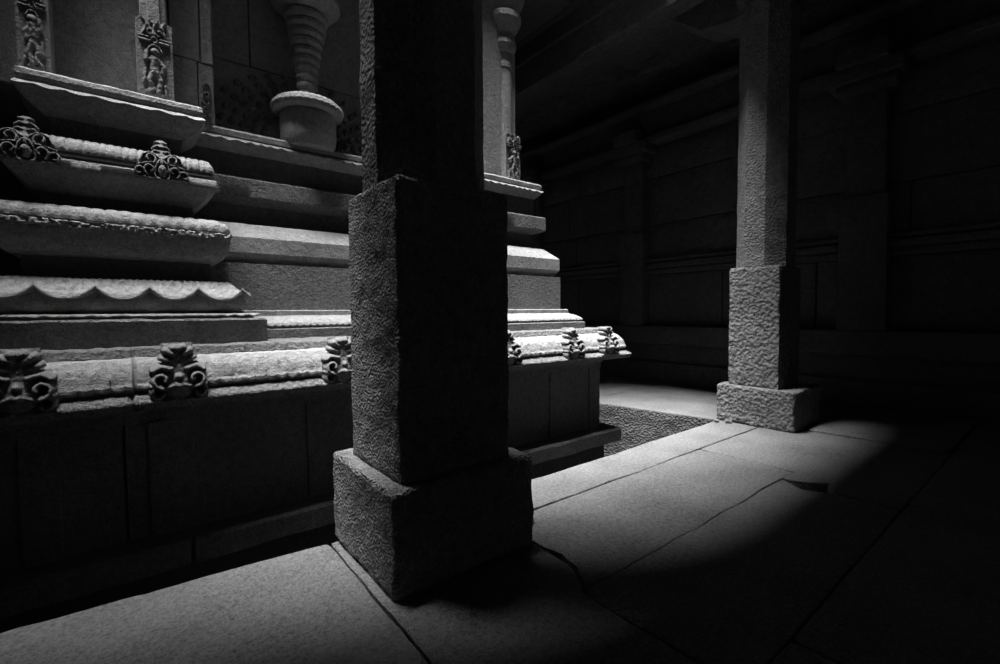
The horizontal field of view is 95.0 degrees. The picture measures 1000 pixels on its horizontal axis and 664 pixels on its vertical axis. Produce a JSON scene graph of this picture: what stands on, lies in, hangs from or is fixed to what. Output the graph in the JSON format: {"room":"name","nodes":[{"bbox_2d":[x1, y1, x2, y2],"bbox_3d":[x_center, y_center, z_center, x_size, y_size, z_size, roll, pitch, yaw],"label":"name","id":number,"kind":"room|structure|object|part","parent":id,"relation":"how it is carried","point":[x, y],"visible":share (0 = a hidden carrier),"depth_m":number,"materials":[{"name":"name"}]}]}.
{"room":"house of worship","nodes":[
{"label":"house of worship","id":0,"kind":"room"},
{"bbox_2d":[0,374,999,663],"bbox_3d":[-0.084,1.372,4.442,19.096,0.196,15.030,-2,3,-38],"label":"floor","id":1,"kind":"structure","parent":0,"point":[860,534],"depth_m":2.56,"materials":[{"name":"stone"}]},
{"bbox_2d":[333,0,532,602],"bbox_3d":[-0.464,-1.496,2.834,1.050,5.754,2.500,-2,3,-38],"label":"stone pillar","id":2,"kind":"structure","parent":1,"relation":"on","point":[430,490],"depth_m":2.57,"materials":[{"name":"stone"}]},
{"bbox_2d":[671,0,820,432],"bbox_3d":[3.536,-1.752,6.081,1.050,5.925,2.500,-2,3,-38],"label":"stone pillar","id":3,"kind":"structure","parent":1,"relation":"on","point":[762,388],"depth_m":5.84,"materials":[{"name":"stone"}]},
{"bbox_2d":[515,0,705,118],"bbox_3d":[2.975,-4.912,6.191,1.352,1.034,16.113,-2,3,-38],"label":"roof beam","id":4,"kind":"structure","parent":3,"relation":"on","point":[587,39],"depth_m":7.57,"materials":[{"name":"stone"}]},
{"bbox_2d":[600,404,713,456],"bbox_3d":[0.858,1.726,9.709,3.927,1.285,8.100,-2,3,-38],"label":"ground","id":5,"kind":"structure","parent":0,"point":[638,427],"depth_m":7.04,"materials":[{"name":"stone"}]},
{"bbox_2d":[515,0,838,142],"bbox_3d":[-0.801,-5.283,2.992,15.815,0.913,16.817,-2,3,-38],"label":"ceiling","id":6,"kind":"structure","parent":0,"point":[684,50],"depth_m":9.35,"materials":[{"name":"stone"}]},
{"bbox_2d":[520,0,999,428],"bbox_3d":[4.920,-1.935,7.912,1.162,7.914,16.413,-2,3,-38],"label":"wall","id":7,"kind":"structure","parent":0,"point":[897,254],"depth_m":7.20,"materials":[{"name":"stone"}]},
{"bbox_3d":[-4.093,2.477,5.788,12.600,0.028,8.200,-2,3,-38],"label":"floor","id":8,"kind":"structure","parent":0,"visible":0},
{"bbox_2d":[0,0,630,632],"bbox_3d":[-4.210,-1.527,4.702,11.139,8.309,5.320,-2,3,-38],"label":"shrine","id":9,"kind":"object","parent":8,"relation":"on","point":[178,178],"visible":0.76,"depth_m":3.61,"materials":[{"name":"stone"}]},
{"bbox_3d":[-3.320,-2.167,3.251,0.170,0.620,0.027,-2,3,-38],"label":"carved panel","id":10,"kind":"part","parent":9,"relation":"part of","materials":[{"name":"stone"}]},
{"bbox_3d":[-3.313,-1.734,3.999,1.110,0.305,1.517,-2,3,-38],"label":"cornice","id":11,"kind":"part","parent":9,"relation":"part of","materials":[{"name":"stone"}]},
{"bbox_3d":[-3.296,-1.224,4.004,1.220,0.391,1.560,-2,3,-38],"label":"garland moulding","id":12,"kind":"part","parent":9,"relation":"part of","materials":[{"name":"stone"}]},
{"bbox_3d":[-3.228,-0.294,3.967,1.616,0.256,1.759,-2,3,-38],"label":"scalloped moulding","id":13,"kind":"part","parent":9,"relation":"part of","materials":[{"name":"stone"}]},
{"bbox_3d":[-3.210,-0.135,3.954,1.716,0.046,1.812,-2,3,-38],"label":"string moulding","id":14,"kind":"part","parent":9,"relation":"part of","materials":[{"name":"stone"}]},
{"bbox_3d":[-2.773,-2.190,3.684,0.235,0.620,0.031,-2,3,-38],"label":"carved panel","id":15,"kind":"part","parent":9,"relation":"part of","materials":[{"name":"stone"}]},
{"bbox_3d":[-1.945,-0.160,5.191,3.400,0.174,1.442,-2,3,-38],"label":"toothed moulding","id":16,"kind":"part","parent":9,"relation":"part of","materials":[{"name":"stone"}]},
{"bbox_3d":[-2.072,-1.849,5.262,3.400,0.226,1.072,-2,3,-38],"label":"cornice","id":17,"kind":"part","parent":9,"relation":"part of","materials":[{"name":"stone"}]},
{"bbox_3d":[-2.021,-0.877,5.249,3.400,0.398,1.215,-2,3,-38],"label":"faceted moulding","id":18,"kind":"part","parent":9,"relation":"part of","materials":[{"name":"stone"}]},
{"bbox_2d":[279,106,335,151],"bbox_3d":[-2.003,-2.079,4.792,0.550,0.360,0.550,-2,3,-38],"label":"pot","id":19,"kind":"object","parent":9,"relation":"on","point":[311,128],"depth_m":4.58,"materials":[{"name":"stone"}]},
{"bbox_3d":[-4.249,0.230,4.804,11.083,0.246,5.212,-2,3,-38],"label":"roll moulding","id":20,"kind":"part","parent":9,"relation":"part of","materials":[{"name":"stone"}]},
{"bbox_3d":[-1.424,-1.950,7.458,1.654,0.225,4.431,-2,3,-38],"label":"cornice","id":21,"kind":"part","parent":9,"relation":"part of","materials":[{"name":"stone"}]},
{"bbox_3d":[0.191,-2.308,6.078,0.250,0.605,0.050,-2,3,-38],"label":"carved panel","id":22,"kind":"part","parent":9,"relation":"part of","materials":[{"name":"stone"}]},
{"bbox_3d":[-1.373,-0.978,7.445,1.958,0.397,4.573,-2,3,-38],"label":"faceted moulding","id":23,"kind":"part","parent":9,"relation":"part of","materials":[{"name":"stone"}]},
{"bbox_3d":[-1.297,-0.261,7.387,2.402,0.174,4.802,-2,3,-38],"label":"toothed moulding","id":24,"kind":"part","parent":9,"relation":"part of","materials":[{"name":"stone"}]}
]}

